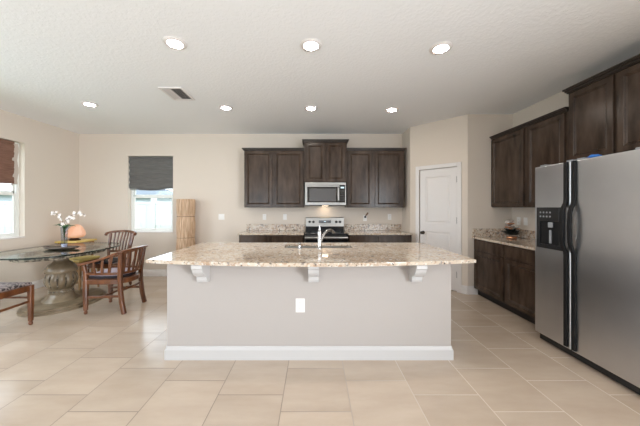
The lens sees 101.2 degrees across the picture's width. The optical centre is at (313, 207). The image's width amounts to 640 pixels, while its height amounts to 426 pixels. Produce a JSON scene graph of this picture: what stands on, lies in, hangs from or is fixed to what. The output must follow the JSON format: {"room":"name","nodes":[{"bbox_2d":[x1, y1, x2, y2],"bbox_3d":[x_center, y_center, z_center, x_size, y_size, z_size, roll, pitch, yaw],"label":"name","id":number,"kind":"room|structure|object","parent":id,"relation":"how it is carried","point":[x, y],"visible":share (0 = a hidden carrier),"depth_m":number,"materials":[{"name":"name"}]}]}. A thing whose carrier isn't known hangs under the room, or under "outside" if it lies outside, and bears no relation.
{"room":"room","nodes":[
{"label":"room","id":0,"kind":"room"},
{"bbox_2d":[0,109,78,281],"bbox_3d":[-4.785,-0.052,0.835,0.150,2.845,8.870,0,0,0],"label":"wall","id":1,"kind":"structure","parent":0,"point":[48,154],"depth_m":4.53,"materials":[{"name":"beige paint"}]},
{"bbox_2d":[0,142,24,239],"bbox_3d":[-4.777,-0.282,3.740,0.157,1.536,1.080,0,0,0],"label":"window","id":2,"kind":"structure","parent":1,"relation":"in","point":[14,192],"depth_m":4.22,"materials":[{"name":"white plastic"}]},
{"bbox_2d":[0,139,18,184],"bbox_3d":[-4.746,-0.689,3.718,0.048,0.703,1.006,0,0,0],"label":"roman shade","id":3,"kind":"object","parent":2,"relation":"attached to","point":[9,169],"visible":1,"depth_m":4.08,"materials":[{"name":"brown fabric"}]},
{"bbox_2d":[32,279,43,288],"bbox_3d":[-4.702,1.305,0.828,0.015,0.130,8.855,0,0,0],"label":"baseboard","id":4,"kind":"structure","parent":1,"relation":"attached to","point":[39,283],"depth_m":4.48,"materials":[{"name":"white"}]},
{"bbox_2d":[43,271,78,289],"bbox_3d":[-3.650,1.040,3.800,0.370,0.225,0.370,0,0,0],"label":"table base","id":5,"kind":"object","parent":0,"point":[66,280],"depth_m":3.68,"materials":[{"name":"beige stone"}]},
{"bbox_2d":[79,134,401,268],"bbox_3d":[-0.785,-0.052,5.345,8.150,2.845,0.150,0,0,0],"label":"wall","id":6,"kind":"structure","parent":0,"point":[208,169],"depth_m":5.27,"materials":[{"name":"beige paint"}]},
{"bbox_2d":[82,269,166,275],"bbox_3d":[-3.027,1.305,5.263,3.365,0.130,0.015,0,0,0],"label":"baseboard","id":7,"kind":"structure","parent":6,"relation":"attached to","point":[146,272],"depth_m":5.25,"materials":[{"name":"white"}]},
{"bbox_2d":[129,157,172,190],"bbox_3d":[-3.276,-0.683,5.306,0.896,0.683,0.048,0,0,0],"label":"roman shade","id":8,"kind":"object","parent":6,"relation":"attached to","point":[145,173],"visible":0.99,"depth_m":5.29,"materials":[{"name":"grey fabric"}]},
{"bbox_2d":[131,190,172,232],"bbox_3d":[-3.276,-0.268,5.337,0.902,1.534,0.157,0,0,0],"label":"window","id":9,"kind":"structure","parent":6,"relation":"in","point":[134,196],"depth_m":5.36,"materials":[{"name":"white plastic"}]},
{"bbox_2d":[219,214,223,219],"bbox_3d":[-1.853,0.185,5.265,0.118,0.116,0.010,0,0,0],"label":"light switch","id":10,"kind":"object","parent":6,"relation":"attached to","point":[221,216],"visible":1,"depth_m":5.26,"materials":[{"name":"white plastic"}]},
{"bbox_2d":[242,148,304,207],"bbox_3d":[-0.766,-0.558,5.085,1.163,1.113,0.366,0,0,0],"label":"upper cabinet","id":11,"kind":"object","parent":6,"relation":"attached to","point":[273,177],"visible":0.92,"depth_m":4.93,"materials":[{"name":"brown wood"}]},
{"bbox_2d":[246,224,304,229],"bbox_3d":[-0.764,0.393,5.258,1.172,0.126,0.020,0,0,0],"label":"backsplash","id":12,"kind":"structure","parent":6,"relation":"attached to","point":[248,226],"depth_m":5.25,"materials":[{"name":"beige stone"}]},
{"bbox_2d":[302,139,348,182],"bbox_3d":[0.214,-0.869,5.065,0.871,0.793,0.406,0,0,0],"label":"upper cabinet","id":13,"kind":"object","parent":6,"relation":"attached to","point":[325,160],"visible":0.91,"depth_m":4.89,"materials":[{"name":"brown wood"}]},
{"bbox_2d":[305,182,345,205],"bbox_3d":[0.214,-0.250,5.046,0.762,0.434,0.438,0,0,0],"label":"microwave oven","id":14,"kind":"object","parent":13,"relation":"attached to","point":[316,193],"visible":1,"depth_m":4.88,"materials":[{"name":"silver metal"}]},
{"bbox_2d":[344,224,400,229],"bbox_3d":[1.171,0.393,5.258,1.129,0.126,0.020,0,0,0],"label":"backsplash","id":15,"kind":"structure","parent":6,"relation":"attached to","point":[346,226],"depth_m":5.25,"materials":[{"name":"beige stone"}]},
{"bbox_2d":[345,148,406,207],"bbox_3d":[1.171,-0.558,5.085,1.113,1.113,0.366,0,0,0],"label":"upper cabinet","id":16,"kind":"object","parent":6,"relation":"attached to","point":[375,176],"visible":0.93,"depth_m":4.93,"materials":[{"name":"brown wood"}]},
{"bbox_2d":[0,0,639,133],"bbox_3d":[-0.785,-1.525,0.835,8.150,0.100,9.170,0,0,0],"label":"ceiling","id":17,"kind":"structure","parent":0,"point":[247,56],"depth_m":2.64,"materials":[{"name":"white paint"}]},
{"bbox_2d":[81,101,98,106],"bbox_3d":[-3.190,-1.468,3.744,0.200,0.013,0.200,0,0,0],"label":"recessed light","id":18,"kind":"object","parent":17,"relation":"in","point":[91,104],"visible":1,"depth_m":3.73,"materials":[{"name":"white plastic"}]},
{"bbox_2d":[162,36,186,49],"bbox_3d":[-1.245,-1.468,2.357,0.200,0.013,0.200,0,0,0],"label":"recessed light","id":19,"kind":"object","parent":17,"relation":"in","point":[173,42],"visible":1,"depth_m":2.34,"materials":[{"name":"white plastic"}]},
{"bbox_2d":[167,40,182,47],"bbox_3d":[-1.245,-1.470,2.357,0.122,0.008,0.122,0,0,0],"label":"diffuser","id":20,"kind":"object","parent":19,"relation":"attached to","point":[170,43],"depth_m":2.35,"materials":[{"name":"white plastic"}]},
{"bbox_2d":[158,87,194,99],"bbox_3d":[-1.765,-1.469,3.405,0.290,0.012,0.380,0,0,0],"label":"ceiling vent","id":21,"kind":"object","parent":17,"relation":"in","point":[176,93],"visible":1,"depth_m":3.38,"materials":[{"name":"white metal"}]},
{"bbox_2d":[219,105,232,109],"bbox_3d":[-1.297,-1.468,3.875,0.200,0.013,0.200,0,0,0],"label":"recessed light","id":22,"kind":"object","parent":17,"relation":"in","point":[223,107],"visible":1,"depth_m":3.85,"materials":[{"name":"white"}]},
{"bbox_2d":[300,38,321,51],"bbox_3d":[-0.027,-1.468,2.385,0.200,0.013,0.200,0,0,0],"label":"recessed light","id":23,"kind":"object","parent":17,"relation":"in","point":[308,44],"visible":1,"depth_m":2.37,"materials":[{"name":"white plastic"}]},
{"bbox_2d":[304,42,317,49],"bbox_3d":[-0.027,-1.470,2.385,0.122,0.008,0.122,0,0,0],"label":"diffuser","id":24,"kind":"object","parent":23,"relation":"attached to","point":[307,45],"depth_m":2.39,"materials":[{"name":"white plastic"}]},
{"bbox_2d":[304,105,317,110],"bbox_3d":[-0.044,-1.468,3.895,0.200,0.013,0.200,0,0,0],"label":"recessed light","id":25,"kind":"object","parent":17,"relation":"in","point":[310,107],"visible":1,"depth_m":3.88,"materials":[{"name":"white"}]},
{"bbox_2d":[385,107,398,111],"bbox_3d":[1.170,-1.468,3.954,0.200,0.013,0.200,0,0,0],"label":"recessed light","id":26,"kind":"object","parent":17,"relation":"in","point":[390,109],"visible":1,"depth_m":3.93,"materials":[{"name":"white"}]},
{"bbox_2d":[429,41,452,54],"bbox_3d":[1.173,-1.468,2.430,0.200,0.013,0.200,0,0,0],"label":"recessed light","id":27,"kind":"object","parent":17,"relation":"in","point":[442,47],"visible":1,"depth_m":2.41,"materials":[{"name":"white"}]},
{"bbox_2d":[434,45,447,51],"bbox_3d":[1.173,-1.470,2.430,0.122,0.008,0.122,0,0,0],"label":"diffuser","id":28,"kind":"object","parent":27,"relation":"attached to","point":[437,48],"depth_m":2.42,"materials":[{"name":"white plastic"}]},
{"bbox_2d":[0,276,639,425],"bbox_3d":[-0.785,1.420,0.835,8.150,0.100,9.170,0,0,0],"label":"floor","id":29,"kind":"structure","parent":0,"point":[102,366],"depth_m":2.08,"materials":[{"name":"beige tile"}]},
{"bbox_2d":[0,282,33,324],"bbox_3d":[-3.512,0.882,2.810,0.578,0.975,0.580,0,0,0],"label":"dining chair","id":30,"kind":"object","parent":29,"relation":"on","point":[8,290],"visible":1,"depth_m":3.02,"materials":[{"name":"red wood"}]},
{"bbox_2d":[0,282,31,292],"bbox_3d":[-3.512,0.887,2.885,0.410,0.035,0.400,0,0,0],"label":"seat cushion","id":31,"kind":"object","parent":30,"relation":"on","point":[5,287],"depth_m":2.95,"materials":[{"name":"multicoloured fabric"}]},
{"bbox_2d":[0,242,120,316],"bbox_3d":[-3.730,0.989,3.870,1.252,0.762,1.500,0,0,0],"label":"dining table","id":32,"kind":"object","parent":29,"relation":"on","point":[61,276],"visible":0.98,"depth_m":3.66,"materials":[{"name":"clear glass"}]},
{"bbox_2d":[43,246,79,249],"bbox_3d":[-3.700,0.587,3.860,0.502,0.041,0.288,0,0,0],"label":"serving tray","id":33,"kind":"object","parent":32,"relation":"on","point":[44,247],"visible":0.98,"depth_m":3.85,"materials":[{"name":"brown metal"}]},
{"bbox_3d":[-3.665,0.440,3.860,0.088,0.310,0.088,0,0,0],"label":"glass vase","id":34,"kind":"object","parent":33,"relation":"on","visible":0},
{"bbox_2d":[51,211,85,243],"bbox_3d":[-3.614,0.302,3.862,0.531,0.515,0.196,0,0,0],"label":"orchid spray","id":35,"kind":"object","parent":34,"relation":"in","point":[53,212],"visible":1,"depth_m":3.85,"materials":[{"name":"white plant"}]},
{"bbox_2d":[55,239,96,283],"bbox_3d":[-4.430,0.988,4.910,0.400,0.765,0.440,0,0,0],"label":"side table","id":36,"kind":"object","parent":29,"relation":"on","point":[81,240],"visible":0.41,"depth_m":4.82,"materials":[{"name":"yellow paint"}]},
{"bbox_2d":[65,224,85,240],"bbox_3d":[-4.426,0.457,4.880,0.353,0.295,0.206,0,0,0],"label":"lamp","id":37,"kind":"object","parent":36,"relation":"on","point":[75,232],"visible":0.97,"depth_m":4.82,"materials":[{"name":"orange"}]},
{"bbox_2d":[69,256,99,289],"bbox_3d":[-3.880,1.101,4.360,0.353,0.542,0.410,0,0,0],"label":"stool","id":38,"kind":"object","parent":29,"relation":"on","point":[82,259],"visible":0.59,"depth_m":4.28,"materials":[{"name":"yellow wood"}]},
{"bbox_2d":[86,230,136,284],"bbox_3d":[-3.437,0.887,4.485,0.578,0.965,0.580,0,0,2],"label":"dining chair","id":39,"kind":"object","parent":29,"relation":"on","point":[133,233],"visible":0.41,"depth_m":4.66,"materials":[{"name":"red wood"}]},
{"bbox_2d":[90,257,126,263],"bbox_3d":[-3.440,0.887,4.410,0.410,0.035,0.400,0,0,2],"label":"seat cushion","id":40,"kind":"object","parent":39,"relation":"on","point":[115,259],"depth_m":4.30,"materials":[{"name":"grey fabric"}]},
{"bbox_2d":[77,245,147,314],"bbox_3d":[-2.680,0.953,3.601,0.649,0.843,0.553,0,0,-1],"label":"armchair","id":41,"kind":"object","parent":29,"relation":"on","point":[124,272],"visible":1,"depth_m":3.40,"materials":[{"name":"red wood"}]},
{"bbox_2d":[89,271,135,278],"bbox_3d":[-2.705,0.908,3.600,0.441,0.032,0.372,0,0,-1],"label":"seat cushion","id":42,"kind":"object","parent":41,"relation":"on","point":[126,275],"depth_m":3.43,"materials":[{"name":"blue fabric"}]},
{"bbox_2d":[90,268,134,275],"bbox_3d":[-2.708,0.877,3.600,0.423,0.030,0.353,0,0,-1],"label":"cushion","id":43,"kind":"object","parent":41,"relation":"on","point":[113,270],"depth_m":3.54,"materials":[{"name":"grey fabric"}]},
{"bbox_2d":[176,199,195,249],"bbox_3d":[-2.460,0.605,5.050,0.338,1.531,0.340,0,0,0],"label":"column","id":44,"kind":"structure","parent":29,"relation":"on","point":[185,208],"depth_m":4.92,"materials":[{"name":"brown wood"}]},
{"bbox_2d":[239,233,304,242],"bbox_3d":[-0.757,0.928,4.952,1.145,0.884,0.626,0,0,0],"label":"base cabinet","id":45,"kind":"object","parent":29,"relation":"on","point":[242,238],"visible":0.21,"depth_m":4.64,"materials":[{"name":"brown wood"}]},
{"bbox_2d":[237,224,304,234],"bbox_3d":[-0.764,0.408,4.949,1.172,0.156,0.638,0,0,0],"label":"countertop","id":46,"kind":"structure","parent":45,"relation":"on","point":[252,229],"depth_m":5.25,"materials":[{"name":"beige stone"}]},
{"bbox_2d":[164,246,453,359],"bbox_3d":[-0.045,0.928,2.800,2.594,0.884,1.200,0,0,0],"label":"kitchen island","id":47,"kind":"object","parent":29,"relation":"on","point":[214,312],"visible":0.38,"depth_m":2.38,"materials":[{"name":"grey paint"}]},
{"bbox_2d":[296,298,304,311],"bbox_3d":[-0.124,0.882,2.370,0.082,0.125,0.008,0,0,0],"label":"wall outlet","id":48,"kind":"object","parent":47,"relation":"attached to","point":[300,302],"visible":1,"depth_m":2.37,"materials":[{"name":"white plastic"}]},
{"bbox_2d":[146,243,475,266],"bbox_3d":[-0.025,0.471,2.797,2.900,0.030,1.285,0,0,0],"label":"island countertop","id":49,"kind":"structure","parent":47,"relation":"on","point":[212,254],"depth_m":2.50,"materials":[{"name":"beige stone"}]},
{"bbox_2d":[286,246,349,247],"bbox_3d":[0.050,0.582,3.150,0.786,0.192,0.336,0,0,0],"label":"sink","id":50,"kind":"object","parent":49,"relation":"in","point":[287,246],"visible":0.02,"depth_m":3.31,"materials":[{"name":"grey metal"}]},
{"bbox_2d":[317,225,334,248],"bbox_3d":[0.135,0.325,3.005,0.060,0.262,0.277,0,0,43],"label":"kitchen faucet","id":51,"kind":"object","parent":49,"relation":"on","point":[320,238],"visible":1,"depth_m":2.92,"materials":[{"name":"silver metal"}]},
{"bbox_2d":[305,217,347,242],"bbox_3d":[0.214,0.780,4.901,0.756,1.180,0.708,0,0,0],"label":"range","id":52,"kind":"object","parent":29,"relation":"on","point":[312,223],"visible":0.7,"depth_m":5.18,"materials":[{"name":"silver metal"}]},
{"bbox_2d":[305,235,347,242],"bbox_3d":[0.214,0.833,4.598,0.751,0.695,0.102,0,0,0],"label":"oven","id":53,"kind":"object","parent":52,"relation":"in","point":[308,238],"depth_m":4.60,"materials":[{"name":"black metal"}]},
{"bbox_2d":[305,231,347,234],"bbox_3d":[0.214,0.464,4.905,0.756,0.020,0.570,0,0,0],"label":"cooktop","id":54,"kind":"object","parent":52,"relation":"in","point":[306,232],"depth_m":4.62,"materials":[{"name":"black glass"}]},
{"bbox_2d":[347,235,411,242],"bbox_3d":[1.170,0.928,4.952,1.120,0.884,0.626,0,0,0],"label":"base cabinet","id":55,"kind":"object","parent":29,"relation":"on","point":[351,238],"visible":0.17,"depth_m":4.64,"materials":[{"name":"brown wood"}]},
{"bbox_2d":[344,224,411,234],"bbox_3d":[1.171,0.408,4.949,1.129,0.156,0.638,0,0,0],"label":"countertop","id":56,"kind":"structure","parent":55,"relation":"on","point":[351,229],"depth_m":5.25,"materials":[{"name":"beige stone"}]},
{"bbox_2d":[474,239,509,310],"bbox_3d":[2.824,0.928,3.817,0.629,0.884,0.675,0,0,0],"label":"base cabinet","id":57,"kind":"object","parent":29,"relation":"on","point":[489,267],"visible":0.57,"depth_m":3.76,"materials":[{"name":"brown wood"}]},
{"bbox_2d":[505,245,534,323],"bbox_3d":[2.824,0.928,3.138,0.629,0.884,0.680,0,0,0],"label":"base cabinet","id":58,"kind":"object","parent":29,"relation":"on","point":[519,262],"visible":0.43,"depth_m":3.21,"materials":[{"name":"brown wood"}]},
{"bbox_2d":[472,228,534,249],"bbox_3d":[2.817,0.408,3.479,0.643,0.156,1.358,0,0,0],"label":"countertop","id":59,"kind":"structure","parent":58,"relation":"on","point":[526,240],"depth_m":3.88,"materials":[{"name":"beige stone"}]},
{"bbox_2d":[500,220,521,238],"bbox_3d":[2.939,0.318,3.904,0.275,0.274,0.308,0,0,0],"label":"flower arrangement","id":60,"kind":"object","parent":59,"relation":"on","point":[511,230],"visible":1,"depth_m":3.87,"materials":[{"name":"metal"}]},
{"bbox_2d":[535,147,639,394],"bbox_3d":[2.689,0.466,2.300,0.861,1.808,0.930,0,0,0],"label":"refrigerator","id":61,"kind":"object","parent":29,"relation":"on","point":[587,210],"visible":1,"depth_m":2.19,"materials":[{"name":"grey metal"}]},
{"bbox_2d":[588,154,601,157],"bbox_3d":[2.421,-0.441,2.265,0.087,0.034,0.114,0,0,38],"label":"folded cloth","id":62,"kind":"object","parent":61,"relation":"on","point":[592,155],"visible":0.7,"depth_m":2.24,"materials":[{"name":"blue fabric"}]},
{"bbox_2d":[402,114,512,285],"bbox_3d":[2.453,-0.052,4.715,1.375,2.845,1.110,0,0,0],"label":"wall","id":63,"kind":"structure","parent":0,"point":[465,139],"depth_m":4.17,"materials":[{"name":"beige paint"}]},
{"bbox_2d":[416,162,461,292],"bbox_3d":[2.103,0.318,4.484,0.108,2.105,0.750,0,0,-45],"label":"door","id":64,"kind":"structure","parent":63,"relation":"in","point":[441,188],"depth_m":4.44,"materials":[{"name":"white wood"}]},
{"bbox_2d":[461,285,477,294],"bbox_3d":[2.144,1.305,4.444,1.053,0.130,0.110,0,0,39],"label":"baseboard","id":65,"kind":"structure","parent":63,"relation":"attached to","point":[470,290],"depth_m":4.15,"materials":[{"name":"white"}]},
{"bbox_2d":[472,228,511,236],"bbox_3d":[2.806,0.393,4.148,0.618,0.126,0.020,0,0,0],"label":"backsplash","id":66,"kind":"structure","parent":63,"relation":"attached to","point":[476,232],"depth_m":4.14,"materials":[{"name":"beige stone"}]},
{"bbox_2d":[513,91,568,230],"bbox_3d":[3.215,-0.052,0.835,0.150,2.845,8.870,0,0,0],"label":"wall","id":67,"kind":"structure","parent":0,"point":[559,100],"depth_m":3.78,"materials":[{"name":"beige paint"}]},
{"bbox_2d":[489,123,526,206],"bbox_3d":[2.955,-0.558,3.817,0.366,1.113,0.675,0,0,0],"label":"upper cabinet","id":68,"kind":"object","parent":67,"relation":"attached to","point":[508,147],"visible":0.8,"depth_m":3.77,"materials":[{"name":"brown wood"}]},
{"bbox_2d":[517,217,520,224],"bbox_3d":[3.135,0.205,4.030,0.008,0.116,0.072,0,0,0],"label":"wall outlet","id":69,"kind":"object","parent":67,"relation":"attached to","point":[518,218],"visible":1,"depth_m":4.02,"materials":[{"name":"white plastic"}]},
{"bbox_2d":[512,229,534,239],"bbox_3d":[3.128,0.393,3.479,0.020,0.126,1.358,0,0,0],"label":"backsplash","id":70,"kind":"structure","parent":67,"relation":"attached to","point":[528,234],"depth_m":3.84,"materials":[{"name":"beige stone"}]},
{"bbox_2d":[523,217,527,224],"bbox_3d":[3.135,0.205,3.900,0.010,0.116,0.072,0,0,0],"label":"light switch","id":71,"kind":"object","parent":67,"relation":"attached to","point":[525,220],"visible":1,"depth_m":3.89,"materials":[{"name":"white plastic"}]},
{"bbox_2d":[524,107,568,206],"bbox_3d":[2.955,-0.558,3.191,0.366,1.113,0.575,0,0,0],"label":"upper cabinet","id":72,"kind":"object","parent":67,"relation":"attached to","point":[547,134],"visible":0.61,"depth_m":3.17,"materials":[{"name":"brown wood"}]},
{"bbox_2d":[562,54,639,159],"bbox_3d":[2.955,-0.902,2.435,0.366,0.815,1.006,0,0,0],"label":"upper cabinet","id":73,"kind":"object","parent":67,"relation":"attached to","point":[604,107],"visible":0.84,"depth_m":2.51,"materials":[{"name":"brown wood"}]},
{"label":"outside","id":74,"kind":"structure","parent":0,"visible":0},
{"bbox_3d":[-7.500,1.620,9.000,45.000,0.200,42.000,0,0,0],"label":"lawn","id":75,"kind":"structure","parent":74,"visible":0},
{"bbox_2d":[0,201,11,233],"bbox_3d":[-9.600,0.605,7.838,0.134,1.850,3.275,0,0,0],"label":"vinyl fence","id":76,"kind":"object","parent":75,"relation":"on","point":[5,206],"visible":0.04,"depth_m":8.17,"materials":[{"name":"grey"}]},
{"bbox_2d":[0,195,11,200],"bbox_3d":[-24.000,-0.230,14.000,6.800,3.500,9.800,0,0,0],"label":"neighbouring house","id":77,"kind":"structure","parent":75,"relation":"on","point":[2,197],"depth_m":17.93,"materials":[{"name":"grey paint"}]},
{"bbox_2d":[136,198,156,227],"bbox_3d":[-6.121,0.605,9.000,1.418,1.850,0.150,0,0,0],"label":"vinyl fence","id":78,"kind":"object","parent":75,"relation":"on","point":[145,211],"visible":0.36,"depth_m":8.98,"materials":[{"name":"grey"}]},
{"bbox_2d":[136,189,172,201],"bbox_3d":[-17.000,-0.230,26.500,9.800,3.500,6.800,0,0,0],"label":"neighbouring house","id":79,"kind":"structure","parent":75,"relation":"on","point":[162,191],"depth_m":24.09,"materials":[{"name":"grey paint"}]},
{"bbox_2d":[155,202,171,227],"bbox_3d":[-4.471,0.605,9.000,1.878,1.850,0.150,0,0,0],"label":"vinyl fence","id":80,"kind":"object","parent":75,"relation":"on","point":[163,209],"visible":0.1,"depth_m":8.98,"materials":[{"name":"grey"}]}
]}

